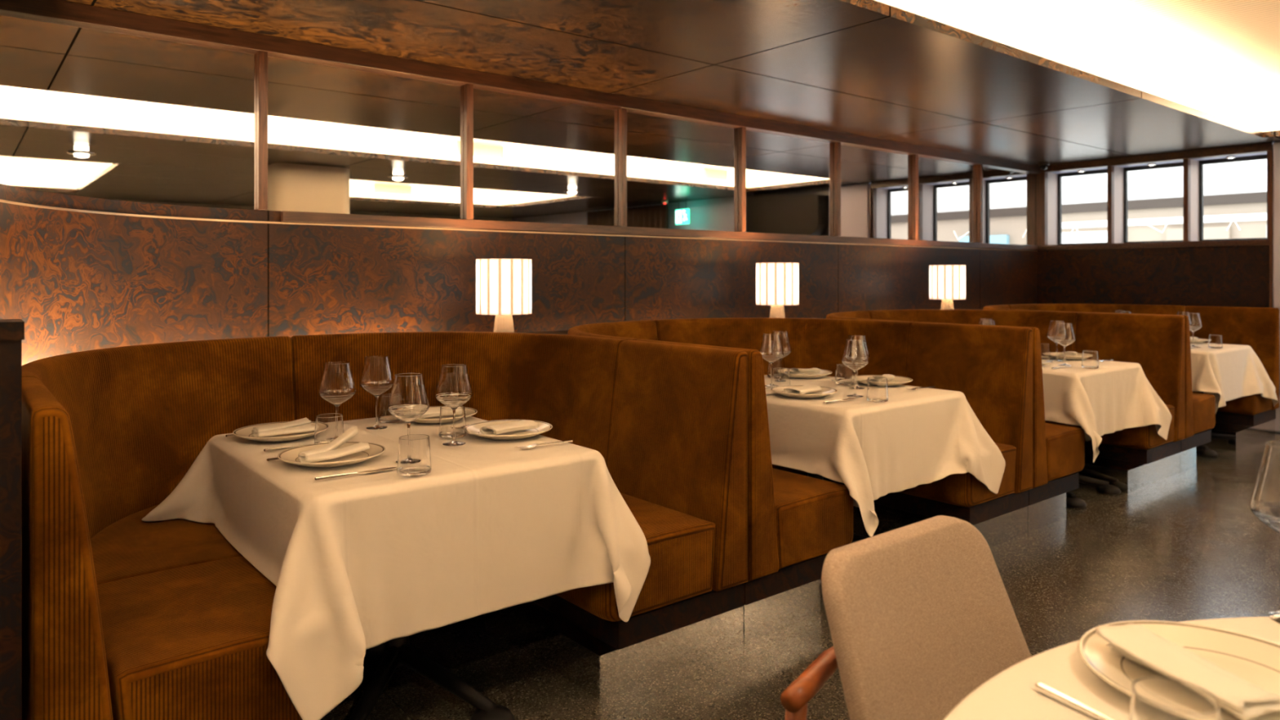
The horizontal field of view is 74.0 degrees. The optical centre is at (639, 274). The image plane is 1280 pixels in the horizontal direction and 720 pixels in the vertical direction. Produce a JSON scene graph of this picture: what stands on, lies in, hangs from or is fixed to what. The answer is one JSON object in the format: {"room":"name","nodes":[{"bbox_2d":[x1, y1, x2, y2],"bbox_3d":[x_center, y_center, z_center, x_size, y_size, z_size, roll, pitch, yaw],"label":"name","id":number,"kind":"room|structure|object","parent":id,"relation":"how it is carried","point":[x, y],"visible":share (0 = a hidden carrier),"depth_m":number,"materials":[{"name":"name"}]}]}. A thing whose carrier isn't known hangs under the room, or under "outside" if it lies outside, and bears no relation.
{"room":"restaurant","nodes":[
{"label":"restaurant","id":0,"kind":"room"},
{"bbox_2d":[0,319,24,719],"bbox_3d":[-1.318,0.695,1.624,0.222,1.210,0.127,0,0,-39],"label":"wall","id":1,"kind":"structure","parent":0,"point":[11,331],"depth_m":1.64,"materials":[{"name":"wood"}]},
{"bbox_2d":[0,201,1036,365],"bbox_3d":[0.660,0.530,5.677,1.727,1.540,8.739,0,0,38],"label":"wall","id":2,"kind":"structure","parent":0,"point":[77,281],"depth_m":4.25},
{"bbox_2d":[0,199,1036,251],"bbox_3d":[0.663,-0.244,5.676,1.725,0.008,8.736,0,0,38],"label":"trim","id":3,"kind":"structure","parent":2,"relation":"attached to","point":[1,200],"depth_m":4.33,"materials":[{"name":"wood"}]},
{"bbox_2d":[517,329,568,334],"bbox_3d":[-0.533,0.805,4.096,1.240,0.990,0.890,0,0,-39],"label":"wall ledge","id":4,"kind":"object","parent":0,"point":[557,332],"depth_m":4.57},
{"bbox_2d":[475,258,531,332],"bbox_3d":[-0.687,0.115,4.287,0.274,0.390,0.280,0,0,12],"label":"table lamp","id":5,"kind":"object","parent":4,"relation":"on","point":[503,286],"visible":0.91,"depth_m":4.17,"materials":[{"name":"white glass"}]},
{"bbox_2d":[62,0,1279,165],"bbox_3d":[2.315,-1.123,0.593,12.740,0.045,10.400,0,0,-39],"label":"ceiling","id":6,"kind":"structure","parent":0,"point":[873,68],"depth_m":4.33,"materials":[{"name":"wood"}]},
{"bbox_2d":[320,431,1279,719],"bbox_3d":[2.470,1.350,0.719,13.540,0.100,10.800,0,0,-39],"label":"floor","id":7,"kind":"structure","parent":0,"point":[1188,545],"depth_m":3.32,"materials":[{"name":"stone"}]},
{"bbox_2d":[22,331,747,719],"bbox_3d":[-0.970,0.782,3.009,2.044,1.036,1.780,0,0,-39],"label":"booth","id":8,"kind":"object","parent":7,"relation":"on","point":[125,616],"visible":0.6,"depth_m":2.87,"materials":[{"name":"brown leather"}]},
{"bbox_2d":[89,504,243,585],"bbox_3d":[-1.473,0.952,2.933,0.874,0.240,0.969,0,0,-39],"label":"seat cushion","id":9,"kind":"object","parent":8,"relation":"on","point":[124,545],"depth_m":2.63,"materials":[{"name":"leather"}]},
{"bbox_2d":[97,556,302,719],"bbox_3d":[-1.112,0.952,2.173,0.475,0.240,0.645,0,0,-39],"label":"seat cushion","id":10,"kind":"object","parent":8,"relation":"on","point":[187,641],"depth_m":1.96,"materials":[{"name":"leather"}]},
{"bbox_2d":[555,492,715,622],"bbox_3d":[-0.122,0.952,2.977,0.475,0.240,0.645,0,0,-39],"label":"seat cushion","id":11,"kind":"object","parent":8,"relation":"on","point":[680,536],"depth_m":2.78,"materials":[{"name":"leather"}]},
{"bbox_2d":[348,635,514,719],"bbox_3d":[-0.801,0.931,2.773,0.876,0.738,1.097,0,0,-39],"label":"dining table","id":12,"kind":"object","parent":7,"relation":"on","point":[394,653],"visible":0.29,"depth_m":2.56,"materials":[{"name":"black metal"}]},
{"bbox_2d":[142,416,650,719],"bbox_3d":[-0.823,0.797,2.794,1.311,0.502,1.481,0,0,-39],"label":"tablecloth","id":13,"kind":"object","parent":12,"relation":"on","point":[357,563],"visible":0.81,"depth_m":2.35,"materials":[{"name":"white fabric"}]},
{"bbox_2d":[232,421,315,441],"bbox_3d":[-1.200,0.528,2.845,0.297,0.026,0.297,0,0,-39],"label":"dinner plate","id":14,"kind":"object","parent":13,"relation":"on","point":[244,432],"visible":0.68,"depth_m":2.80,"materials":[{"name":"beige ceramic"}]},
{"bbox_2d":[251,417,315,437],"bbox_3d":[-1.199,0.512,2.852,0.188,0.039,0.108,0,0,-38],"label":"folded napkin","id":15,"kind":"object","parent":14,"relation":"on","point":[300,425],"visible":1,"depth_m":2.83,"materials":[{"name":"white fabric"}]},
{"bbox_2d":[314,413,343,444],"bbox_3d":[-0.981,0.492,2.682,0.091,0.099,0.091,0,0,-39],"label":"water tumbler","id":16,"kind":"object","parent":13,"relation":"on","point":[329,426],"visible":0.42,"depth_m":2.65,"materials":[{"name":"clear glass"}]},
{"bbox_2d":[277,441,385,467],"bbox_3d":[-0.898,0.528,2.479,0.297,0.026,0.297,0,0,-39],"label":"dinner plate","id":17,"kind":"object","parent":13,"relation":"on","point":[289,455],"visible":0.71,"depth_m":2.48,"materials":[{"name":"beige ceramic"}]},
{"bbox_2d":[297,425,369,462],"bbox_3d":[-0.905,0.494,2.486,0.192,0.074,0.116,0,0,-45],"label":"folded napkin","id":18,"kind":"object","parent":17,"relation":"on","point":[328,451],"visible":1,"depth_m":2.48,"materials":[{"name":"white fabric"}]},
{"bbox_2d":[318,361,355,413],"bbox_3d":[-0.998,0.416,2.797,0.117,0.253,0.117,0,0,-39],"label":"wine glass","id":19,"kind":"object","parent":13,"relation":"on","point":[337,386],"visible":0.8,"depth_m":2.76,"materials":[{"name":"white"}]},
{"bbox_2d":[314,466,397,480],"bbox_3d":[-0.767,0.537,2.308,0.230,0.008,0.019,0,0,-39],"label":"table knife","id":20,"kind":"object","parent":13,"relation":"on","point":[322,477],"visible":0.98,"depth_m":2.28,"materials":[{"name":"silver metal"}]},
{"bbox_2d":[359,355,393,429],"bbox_3d":[-0.933,0.416,3.011,0.117,0.253,0.117,0,0,-39],"label":"wine glass","id":21,"kind":"object","parent":13,"relation":"on","point":[376,378],"visible":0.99,"depth_m":2.97,"materials":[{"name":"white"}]},
{"bbox_2d":[377,393,402,423],"bbox_3d":[-0.923,0.492,3.142,0.091,0.099,0.091,0,0,-39],"label":"water tumbler","id":22,"kind":"object","parent":13,"relation":"on","point":[384,416],"visible":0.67,"depth_m":3.10,"materials":[{"name":"clear glass"}]},
{"bbox_2d":[387,373,429,463],"bbox_3d":[-0.673,0.416,2.469,0.117,0.253,0.117,0,0,-39],"label":"wine glass","id":23,"kind":"object","parent":13,"relation":"on","point":[408,401],"visible":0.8,"depth_m":2.43,"materials":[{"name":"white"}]},
{"bbox_2d":[396,434,431,476],"bbox_3d":[-0.617,0.492,2.321,0.091,0.099,0.091,0,0,-39],"label":"water tumbler","id":24,"kind":"object","parent":13,"relation":"on","point":[414,456],"visible":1,"depth_m":2.29,"materials":[{"name":"clear glass"}]},
{"bbox_2d":[413,406,477,423],"bbox_3d":[-0.762,0.528,3.189,0.297,0.026,0.297,0,0,-39],"label":"dinner plate","id":25,"kind":"object","parent":13,"relation":"on","point":[469,411],"visible":0.3,"depth_m":3.17,"materials":[{"name":"beige ceramic"}]},
{"bbox_2d":[438,405,466,438],"bbox_3d":[-0.629,0.492,2.852,0.091,0.099,0.091,0,0,-39],"label":"water tumbler","id":26,"kind":"object","parent":13,"relation":"on","point":[446,420],"visible":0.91,"depth_m":2.82,"materials":[{"name":"clear glass"}]},
{"bbox_2d":[435,364,472,446],"bbox_3d":[-0.596,0.416,2.724,0.117,0.253,0.117,0,0,-39],"label":"wine glass","id":27,"kind":"object","parent":13,"relation":"on","point":[454,389],"visible":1,"depth_m":2.69,"materials":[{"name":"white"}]},
{"bbox_2d":[464,419,552,439],"bbox_3d":[-0.445,0.528,2.879,0.297,0.026,0.297,0,0,-39],"label":"dinner plate","id":28,"kind":"object","parent":13,"relation":"on","point":[473,428],"visible":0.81,"depth_m":2.88,"materials":[{"name":"beige ceramic"}]},
{"bbox_2d":[480,419,537,435],"bbox_3d":[-0.441,0.517,2.875,0.096,0.028,0.183,0,0,44],"label":"folded napkin","id":29,"kind":"object","parent":28,"relation":"on","point":[495,429],"visible":1,"depth_m":2.85,"materials":[{"name":"white fabric"}]},
{"bbox_2d":[568,317,1032,644],"bbox_3d":[0.621,0.782,4.301,2.044,1.036,1.780,0,0,-39],"label":"booth","id":30,"kind":"object","parent":7,"relation":"on","point":[795,519],"visible":0.38,"depth_m":4.19,"materials":[{"name":"brown leather"}]},
{"bbox_2d":[772,464,807,473],"bbox_3d":[0.798,0.952,4.779,0.874,0.240,0.969,0,0,-39],"label":"seat cushion","id":31,"kind":"object","parent":30,"relation":"on","point":[788,469],"depth_m":4.61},
{"bbox_2d":[772,467,853,568],"bbox_3d":[0.479,0.952,3.466,0.475,0.240,0.645,0,0,-39],"label":"seat cushion","id":32,"kind":"object","parent":30,"relation":"on","point":[814,517],"depth_m":3.22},
{"bbox_2d":[898,442,1016,506],"bbox_3d":[1.468,0.952,4.270,0.475,0.240,0.645,0,0,-39],"label":"seat cushion","id":33,"kind":"object","parent":30,"relation":"on","point":[957,490],"depth_m":4.00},
{"bbox_2d":[807,472,869,543],"bbox_3d":[0.844,0.931,4.110,0.876,0.738,1.097,0,0,-39],"label":"dining table","id":34,"kind":"object","parent":7,"relation":"on","point":[856,537],"visible":0.02,"depth_m":3.96,"materials":[{"name":"black metal"}]},
{"bbox_2d":[764,374,1005,537],"bbox_3d":[0.821,0.785,4.158,1.308,0.478,1.423,0,0,-39],"label":"tablecloth","id":35,"kind":"object","parent":34,"relation":"on","point":[913,438],"visible":0.54,"depth_m":3.66,"materials":[{"name":"white fabric"}]},
{"bbox_2d":[760,333,783,386],"bbox_3d":[0.642,0.416,4.147,0.117,0.253,0.117,0,0,-39],"label":"wine glass","id":36,"kind":"object","parent":35,"relation":"on","point":[771,349],"visible":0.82,"depth_m":4.11,"materials":[{"name":"clear"}]},
{"bbox_2d":[771,367,790,387],"bbox_3d":[0.667,0.492,4.018,0.091,0.099,0.091,0,0,-39],"label":"water tumbler","id":37,"kind":"object","parent":35,"relation":"on","point":[780,376],"visible":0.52,"depth_m":3.98,"materials":[{"name":"clear glass"}]},
{"bbox_2d":[772,330,791,367],"bbox_3d":[0.718,0.416,4.350,0.117,0.253,0.117,0,0,-39],"label":"wine glass","id":38,"kind":"object","parent":35,"relation":"on","point":[784,335],"visible":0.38,"depth_m":4.31,"materials":[{"name":"clear"}]},
{"bbox_2d":[770,385,837,398],"bbox_3d":[0.737,0.528,3.822,0.297,0.026,0.297,0,0,-39],"label":"dinner plate","id":39,"kind":"object","parent":35,"relation":"on","point":[825,391],"visible":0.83,"depth_m":3.82,"materials":[{"name":"beige ceramic"}]},
{"bbox_2d":[783,384,822,394],"bbox_3d":[0.733,0.517,3.826,0.096,0.028,0.183,0,0,43],"label":"folded napkin","id":40,"kind":"object","parent":39,"relation":"on","point":[806,388],"visible":0.98,"depth_m":3.80,"materials":[{"name":"white fabric"}]},
{"bbox_2d":[835,364,853,386],"bbox_3d":[1.009,0.492,4.185,0.091,0.099,0.091,0,0,-39],"label":"water tumbler","id":41,"kind":"object","parent":35,"relation":"on","point":[844,376],"visible":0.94,"depth_m":4.15,"materials":[{"name":"clear glass"}]},
{"bbox_2d":[841,338,868,397],"bbox_3d":[0.962,0.416,3.797,0.117,0.253,0.117,0,0,-39],"label":"wine glass","id":42,"kind":"object","parent":35,"relation":"on","point":[855,357],"visible":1,"depth_m":3.76,"materials":[{"name":"clear"}]},
{"bbox_2d":[866,377,888,402],"bbox_3d":[1.021,0.492,3.650,0.091,0.099,0.091,0,0,-39],"label":"water tumbler","id":43,"kind":"object","parent":35,"relation":"on","point":[877,387],"visible":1,"depth_m":3.61,"materials":[{"name":"clear glass"}]},
{"bbox_2d":[853,374,912,386],"bbox_3d":[1.203,0.528,4.230,0.297,0.026,0.297,0,0,-39],"label":"dinner plate","id":44,"kind":"object","parent":35,"relation":"on","point":[898,380],"visible":0.57,"depth_m":4.26,"materials":[{"name":"beige ceramic"}]},
{"bbox_2d":[780,515,1031,719],"bbox_3d":[0.616,0.888,1.386,0.608,0.826,0.634,0,0,-39],"label":"dining chair","id":45,"kind":"object","parent":7,"relation":"on","point":[921,615],"visible":0.83,"depth_m":1.48,"materials":[{"name":"beige fabric"}]},
{"bbox_2d":[826,309,1184,532],"bbox_3d":[2.212,0.782,5.594,2.044,1.036,1.780,0,0,-39],"label":"booth","id":46,"kind":"object","parent":7,"relation":"on","point":[1131,460],"visible":0.22,"depth_m":5.48,"materials":[{"name":"brown leather"}]},
{"bbox_2d":[1044,422,1084,481],"bbox_3d":[2.070,0.952,4.759,0.475,0.240,0.645,0,0,-39],"label":"seat cushion","id":47,"kind":"object","parent":46,"relation":"on","point":[1065,445],"depth_m":4.50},
{"bbox_2d":[1044,404,1174,449],"bbox_3d":[3.059,0.952,5.563,0.475,0.240,0.645,0,0,-39],"label":"seat cushion","id":48,"kind":"object","parent":46,"relation":"on","point":[1144,437],"depth_m":5.28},
{"bbox_2d":[1066,475,1120,508],"bbox_3d":[2.431,0.931,5.400,0.876,0.738,1.097,0,0,-39],"label":"dining table","id":49,"kind":"object","parent":7,"relation":"on","point":[1104,486],"visible":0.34,"depth_m":5.03,"materials":[{"name":"black metal"}]},
{"bbox_2d":[1041,357,1171,462],"bbox_3d":[2.406,0.786,5.427,1.301,0.478,1.436,0,0,-39],"label":"tablecloth","id":50,"kind":"object","parent":49,"relation":"on","point":[1111,397],"visible":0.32,"depth_m":4.94,"materials":[{"name":"white fabric"}]},
{"bbox_2d":[1046,320,1063,361],"bbox_3d":[2.635,0.416,5.367,0.117,0.253,0.117,0,0,-39],"label":"wine glass","id":51,"kind":"object","parent":50,"relation":"on","point":[1053,324],"visible":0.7,"depth_m":5.35,"materials":[{"name":"clear"}]},
{"bbox_2d":[1053,322,1075,365],"bbox_3d":[2.553,0.416,5.105,0.117,0.253,0.117,0,0,-39],"label":"wine glass","id":52,"kind":"object","parent":50,"relation":"on","point":[1064,335],"visible":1,"depth_m":5.07,"materials":[{"name":"clear"}]},
{"bbox_2d":[1081,350,1098,368],"bbox_3d":[2.623,0.492,4.947,0.091,0.099,0.091,0,0,-39],"label":"water tumbler","id":53,"kind":"object","parent":50,"relation":"on","point":[1090,358],"visible":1,"depth_m":4.91,"materials":[{"name":"clear glass"}]},
{"bbox_2d":[982,303,1279,472],"bbox_3d":[3.803,0.782,6.887,2.044,1.036,1.780,0,0,-39],"label":"booth","id":54,"kind":"object","parent":7,"relation":"on","point":[1245,421],"visible":0.27,"depth_m":6.77,"materials":[{"name":"brown leather"}]},
{"bbox_2d":[1192,392,1215,434],"bbox_3d":[3.661,0.952,6.051,0.475,0.240,0.645,0,0,-39],"label":"seat cushion","id":55,"kind":"object","parent":54,"relation":"on","point":[1203,405],"depth_m":5.80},
{"bbox_2d":[1192,391,1271,414],"bbox_3d":[4.650,0.952,6.856,0.475,0.240,0.645,0,0,-39],"label":"seat cushion","id":56,"kind":"object","parent":54,"relation":"on","point":[1255,404],"depth_m":6.55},
{"bbox_2d":[1195,444,1217,457],"bbox_3d":[4.076,0.931,6.737,0.876,0.738,1.097,0,0,-39],"label":"dining table","id":57,"kind":"object","parent":7,"relation":"on","point":[1204,451],"visible":0.13,"depth_m":6.10,"materials":[{"name":"black metal"}]},
{"bbox_2d":[1190,342,1278,413],"bbox_3d":[4.065,0.797,6.764,1.302,0.500,1.448,0,0,-39],"label":"tablecloth","id":58,"kind":"object","parent":57,"relation":"on","point":[1232,371],"visible":0.26,"depth_m":6.29,"materials":[{"name":"white fabric"}]},
{"bbox_2d":[1186,312,1202,346],"bbox_3d":[4.195,0.416,6.439,0.117,0.253,0.117,0,0,-39],"label":"wine glass","id":59,"kind":"object","parent":58,"relation":"on","point":[1195,322],"visible":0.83,"depth_m":6.40,"materials":[{"name":"clear"}]},
{"bbox_3d":[1.058,0.805,5.389,1.240,0.990,0.890,0,0,-39],"label":"wall ledge","id":60,"kind":"object","parent":7,"relation":"on","visible":0},
{"bbox_2d":[755,262,799,317],"bbox_3d":[0.906,0.115,5.607,0.280,0.390,0.274,0,0,14],"label":"table lamp","id":61,"kind":"object","parent":60,"relation":"on","point":[777,284],"visible":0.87,"depth_m":5.50,"materials":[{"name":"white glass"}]},
{"bbox_3d":[2.649,0.805,6.682,1.240,0.990,0.890,0,0,-39],"label":"wall ledge","id":62,"kind":"object","parent":7,"relation":"on","visible":0},
{"bbox_2d":[928,265,965,309],"bbox_3d":[2.497,0.115,6.900,0.274,0.390,0.280,0,0,-36],"label":"table lamp","id":63,"kind":"object","parent":62,"relation":"on","point":[947,283],"visible":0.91,"depth_m":6.79,"materials":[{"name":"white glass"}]},
{"bbox_3d":[1.043,0.929,0.526,1.686,0.742,1.686,0,0,-39],"label":"round table","id":64,"kind":"object","parent":7,"relation":"on","visible":0},
{"bbox_2d":[943,617,1279,719],"bbox_3d":[1.048,0.675,0.537,1.782,0.250,1.789,0,0,-39],"label":"tablecloth","id":65,"kind":"object","parent":64,"relation":"on","point":[1011,694],"visible":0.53,"depth_m":1.13,"materials":[{"name":"white fabric"}]},
{"bbox_2d":[1035,683,1111,719],"bbox_3d":[0.579,0.544,1.024,0.019,0.008,0.230,0,0,-28],"label":"table knife","id":66,"kind":"object","parent":65,"relation":"on","point":[1040,687],"visible":1,"depth_m":1.08,"materials":[{"name":"silver metal"}]},
{"bbox_2d":[1128,676,1221,719],"bbox_3d":[0.574,0.499,0.911,0.091,0.099,0.091,0,0,-39],"label":"water tumbler","id":67,"kind":"object","parent":65,"relation":"on","point":[1152,698],"visible":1,"depth_m":0.93,"materials":[{"name":"clear glass"}]},
{"bbox_2d":[1078,620,1279,719],"bbox_3d":[0.763,0.535,1.123,0.327,0.026,0.327,0,0,-39],"label":"dinner plate","id":68,"kind":"object","parent":65,"relation":"on","point":[1255,660],"visible":0.41,"depth_m":1.20,"materials":[{"name":"beige ceramic"}]},
{"bbox_2d":[1095,623,1279,719],"bbox_3d":[0.719,0.516,1.109,0.124,0.045,0.216,0,0,-13],"label":"folded napkin","id":69,"kind":"object","parent":68,"relation":"on","point":[1245,700],"visible":0.98,"depth_m":1.10,"materials":[{"name":"white fabric"}]},
{"bbox_2d":[1249,440,1279,623],"bbox_3d":[1.045,0.410,1.346,0.129,0.278,0.129,0,0,-39],"label":"wine glass","id":70,"kind":"object","parent":65,"relation":"on","point":[1264,503],"visible":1,"depth_m":1.34,"materials":[{"name":"clear"}]},
{"bbox_2d":[1047,172,1057,244],"bbox_3d":[4.204,-0.660,8.661,0.270,0.760,0.024,0,0,-39],"label":"wall","id":71,"kind":"structure","parent":0,"point":[1052,178],"depth_m":8.64,"materials":[{"name":"beige paint"}]},
{"bbox_2d":[1035,172,1047,245],"bbox_3d":[4.060,-0.667,8.576,0.062,0.735,0.090,0,0,-39],"label":"trim","id":72,"kind":"structure","parent":71,"relation":"attached to","point":[1041,178],"depth_m":8.55,"materials":[{"name":"brown wood"}]},
{"bbox_2d":[875,0,1279,132],"bbox_3d":[1.703,-1.323,3.098,10.370,0.355,2.220,0,0,-39],"label":"ceiling","id":73,"kind":"structure","parent":0,"point":[1261,112],"depth_m":5.42,"materials":[{"name":"beige paint"}]},
{"bbox_2d":[1114,166,1124,243],"bbox_3d":[4.601,-0.660,8.172,0.270,0.760,0.024,0,0,-39],"label":"wall","id":74,"kind":"structure","parent":0,"point":[1118,171],"depth_m":8.15,"materials":[{"name":"beige paint"}]},
{"bbox_2d":[1106,165,1114,243],"bbox_3d":[4.473,-0.667,8.068,0.062,0.735,0.040,0,0,-39],"label":"trim","id":75,"kind":"structure","parent":74,"relation":"attached to","point":[1110,169],"depth_m":8.05,"materials":[{"name":"brown wood"}]},
{"bbox_2d":[985,0,1279,97],"bbox_3d":[1.703,-1.525,3.098,10.310,0.050,2.160,0,0,-39],"label":"ceiling","id":76,"kind":"structure","parent":0,"point":[1231,48],"depth_m":5.25,"materials":[{"name":"paint"}]},
{"bbox_2d":[1036,244,1269,307],"bbox_3d":[4.667,0.510,7.878,0.100,1.580,1.980,0,0,-39],"label":"wall","id":77,"kind":"structure","parent":0,"point":[1228,276],"depth_m":7.74,"materials":[{"name":"wood"}]},
{"bbox_2d":[1036,239,1269,250],"bbox_3d":[4.669,-0.275,7.860,0.120,0.050,1.970,0,0,-39],"label":"trim","id":78,"kind":"structure","parent":77,"relation":"attached to","point":[1249,242],"depth_m":7.71,"materials":[{"name":"brown wood"}]},
{"bbox_2d":[1051,151,1266,173],"bbox_3d":[4.794,-1.080,7.968,0.290,0.080,2.000,0,0,-39],"label":"wall","id":79,"kind":"structure","parent":0,"point":[1264,153],"depth_m":7.87,"materials":[{"name":"paint"}]},
{"bbox_2d":[1040,142,1273,172],"bbox_3d":[4.656,-1.067,7.843,0.080,0.065,1.980,0,0,-39],"label":"trim","id":80,"kind":"structure","parent":79,"relation":"attached to","point":[1259,148],"depth_m":7.68,"materials":[{"name":"brown wood"}]},
{"bbox_2d":[1190,159,1199,240],"bbox_3d":[5.005,-0.660,7.676,0.270,0.760,0.024,0,0,-39],"label":"wall","id":81,"kind":"structure","parent":0,"point":[1194,164],"depth_m":7.66,"materials":[{"name":"beige paint"}]},
{"bbox_2d":[1182,158,1190,241],"bbox_3d":[4.876,-0.667,7.571,0.062,0.735,0.040,0,0,-39],"label":"trim","id":82,"kind":"structure","parent":81,"relation":"attached to","point":[1186,162],"depth_m":7.55,"materials":[{"name":"brown wood"}]},
{"bbox_2d":[1272,142,1279,432],"bbox_3d":[5.495,0.100,6.859,0.200,2.400,0.595,0,0,-39],"label":"wall","id":83,"kind":"structure","parent":0,"point":[1276,145],"depth_m":7.00,"materials":[{"name":"beige paint"}]},
{"bbox_2d":[1269,150,1272,307],"bbox_3d":[5.247,0.133,7.057,0.035,2.335,0.018,0,0,-39],"label":"trim","id":84,"kind":"structure","parent":83,"relation":"attached to","point":[1270,151],"depth_m":7.04,"materials":[{"name":"brown wood"}]},
{"bbox_3d":[-0.783,0.100,4.801,13.240,2.400,0.120,0,0,-39],"label":"wall","id":85,"kind":"structure","parent":0,"visible":0},
{"bbox_2d":[0,12,257,209],"bbox_3d":[-2.158,-0.662,3.590,1.050,0.725,0.006,0,0,-39],"label":"pane","id":86,"kind":"object","parent":85,"relation":"attached to","point":[86,111],"visible":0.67,"depth_m":3.57,"materials":[{"name":"clear glass"}]},
{"bbox_2d":[256,50,267,209],"bbox_3d":[-1.736,-0.662,3.903,0.040,0.725,0.038,0,0,-39],"label":"trim","id":87,"kind":"structure","parent":85,"relation":"attached to","point":[261,56],"depth_m":3.89,"materials":[{"name":"brown wood"}]},
{"bbox_2d":[266,53,463,218],"bbox_3d":[-1.343,-0.662,4.252,1.050,0.725,0.006,0,0,-39],"label":"pane","id":88,"kind":"object","parent":85,"relation":"attached to","point":[344,140],"visible":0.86,"depth_m":4.22,"materials":[{"name":"clear glass"}]},
{"bbox_2d":[463,83,473,219],"bbox_3d":[-0.921,-0.662,4.565,0.040,0.725,0.038,0,0,-39],"label":"trim","id":89,"kind":"structure","parent":85,"relation":"attached to","point":[468,88],"depth_m":4.55,"materials":[{"name":"brown wood"}]},
{"bbox_2d":[0,183,1033,250],"bbox_3d":[0.660,-0.274,5.677,1.727,0.052,8.739,0,0,38],"label":"trim","id":90,"kind":"structure","parent":85,"relation":"attached to","point":[8,193],"depth_m":3.48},
{"bbox_2d":[0,0,1040,173],"bbox_3d":[-0.917,-1.062,4.570,12.740,0.075,0.060,0,0,-39],"label":"trim","id":91,"kind":"structure","parent":85,"relation":"attached to","point":[61,11],"depth_m":4.35,"materials":[{"name":"brown wood"}]},
{"bbox_2d":[472,86,618,226],"bbox_3d":[-0.529,-0.662,4.914,1.050,0.725,0.006,0,0,-39],"label":"pane","id":92,"kind":"object","parent":85,"relation":"attached to","point":[540,159],"visible":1,"depth_m":4.89,"materials":[{"name":"clear glass"}]},
{"bbox_2d":[618,107,626,226],"bbox_3d":[-0.107,-0.662,5.227,0.040,0.725,0.038,0,0,-39],"label":"trim","id":93,"kind":"structure","parent":85,"relation":"attached to","point":[622,111],"depth_m":5.21,"materials":[{"name":"brown wood"}]},
{"bbox_2d":[280,210,1037,250],"bbox_3d":[1.163,-0.275,6.260,7.300,0.049,0.029,0,0,-39],"label":"trim","id":94,"kind":"structure","parent":85,"relation":"attached to","point":[286,215],"depth_m":5.06,"materials":[{"name":"brown wood"}]},
{"bbox_2d":[626,110,737,231],"bbox_3d":[0.286,-0.662,5.576,1.050,0.725,0.006,0,0,-39],"label":"pane","id":95,"kind":"object","parent":85,"relation":"attached to","point":[682,174],"visible":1,"depth_m":5.56,"materials":[{"name":"clear glass"}]},
{"bbox_2d":[737,126,746,231],"bbox_3d":[0.708,-0.662,5.890,0.040,0.725,0.038,0,0,-39],"label":"trim","id":96,"kind":"structure","parent":85,"relation":"attached to","point":[741,131],"depth_m":5.88,"materials":[{"name":"brown wood"}]},
{"bbox_2d":[746,128,834,235],"bbox_3d":[1.101,-0.662,6.239,1.050,0.725,0.006,0,0,-39],"label":"pane","id":97,"kind":"object","parent":85,"relation":"attached to","point":[790,179],"visible":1,"depth_m":6.23,"materials":[{"name":"clear glass"}]},
{"bbox_2d":[834,142,840,235],"bbox_3d":[1.523,-0.662,6.552,0.040,0.725,0.038,0,0,-39],"label":"trim","id":98,"kind":"structure","parent":85,"relation":"attached to","point":[837,144],"depth_m":6.54,"materials":[{"name":"brown wood"}]},
{"bbox_2d":[840,143,911,239],"bbox_3d":[1.916,-0.662,6.901,1.050,0.725,0.006,0,0,-39],"label":"pane","id":99,"kind":"object","parent":85,"relation":"attached to","point":[876,184],"visible":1,"depth_m":6.89,"materials":[{"name":"glass"}]},
{"bbox_2d":[911,154,918,239],"bbox_3d":[2.338,-0.662,7.214,0.040,0.725,0.038,0,0,-39],"label":"trim","id":100,"kind":"structure","parent":85,"relation":"attached to","point":[914,157],"depth_m":7.20,"materials":[{"name":"brown wood"}]},
{"bbox_2d":[918,155,977,242],"bbox_3d":[2.731,-0.662,7.563,1.050,0.725,0.006,0,0,-39],"label":"pane","id":101,"kind":"object","parent":85,"relation":"attached to","point":[947,188],"visible":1,"depth_m":7.56,"materials":[{"name":"glass"}]},
{"bbox_2d":[977,164,982,242],"bbox_3d":[3.153,-0.662,7.876,0.040,0.725,0.038,0,0,-39],"label":"trim","id":102,"kind":"structure","parent":85,"relation":"attached to","point":[980,166],"depth_m":7.86,"materials":[{"name":"brown wood"}]},
{"bbox_2d":[982,165,1035,244],"bbox_3d":[3.575,-0.662,8.249,1.126,0.725,0.006,0,0,-39],"label":"pane","id":103,"kind":"object","parent":85,"relation":"attached to","point":[1009,196],"visible":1,"depth_m":8.26,"materials":[{"name":"glass"}]},
{"bbox_3d":[4.809,-0.240,7.980,0.250,0.080,2.000,0,0,-39],"label":"wall","id":104,"kind":"structure","parent":0,"visible":0},
{"bbox_2d":[1057,168,1106,244],"bbox_3d":[4.492,-0.670,8.489,0.040,0.740,0.602,0,0,-39],"label":"window","id":105,"kind":"structure","parent":104,"relation":"in","point":[1082,196],"depth_m":8.53,"materials":[{"name":"clear glass"}]},
{"bbox_2d":[1124,162,1182,243],"bbox_3d":[4.893,-0.670,7.996,0.040,0.740,0.612,0,0,-39],"label":"window","id":106,"kind":"structure","parent":104,"relation":"in","point":[1153,194],"depth_m":8.03,"materials":[{"name":"clear glass"}]},
{"bbox_2d":[1199,154,1266,240],"bbox_3d":[5.290,-0.670,7.508,0.040,0.740,0.592,0,0,-39],"label":"window","id":107,"kind":"structure","parent":104,"relation":"in","point":[1233,192],"depth_m":7.53,"materials":[{"name":"clear glass"}]},
{"bbox_3d":[5.396,-0.660,7.194,0.270,0.760,0.024,0,0,-39],"label":"wall","id":108,"kind":"structure","parent":0,"visible":0},
{"bbox_2d":[1266,151,1269,239],"bbox_3d":[5.267,-0.667,7.090,0.062,0.735,0.040,0,0,-39],"label":"trim","id":109,"kind":"structure","parent":108,"relation":"attached to","point":[1268,152],"depth_m":7.08,"materials":[{"name":"brown wood"}]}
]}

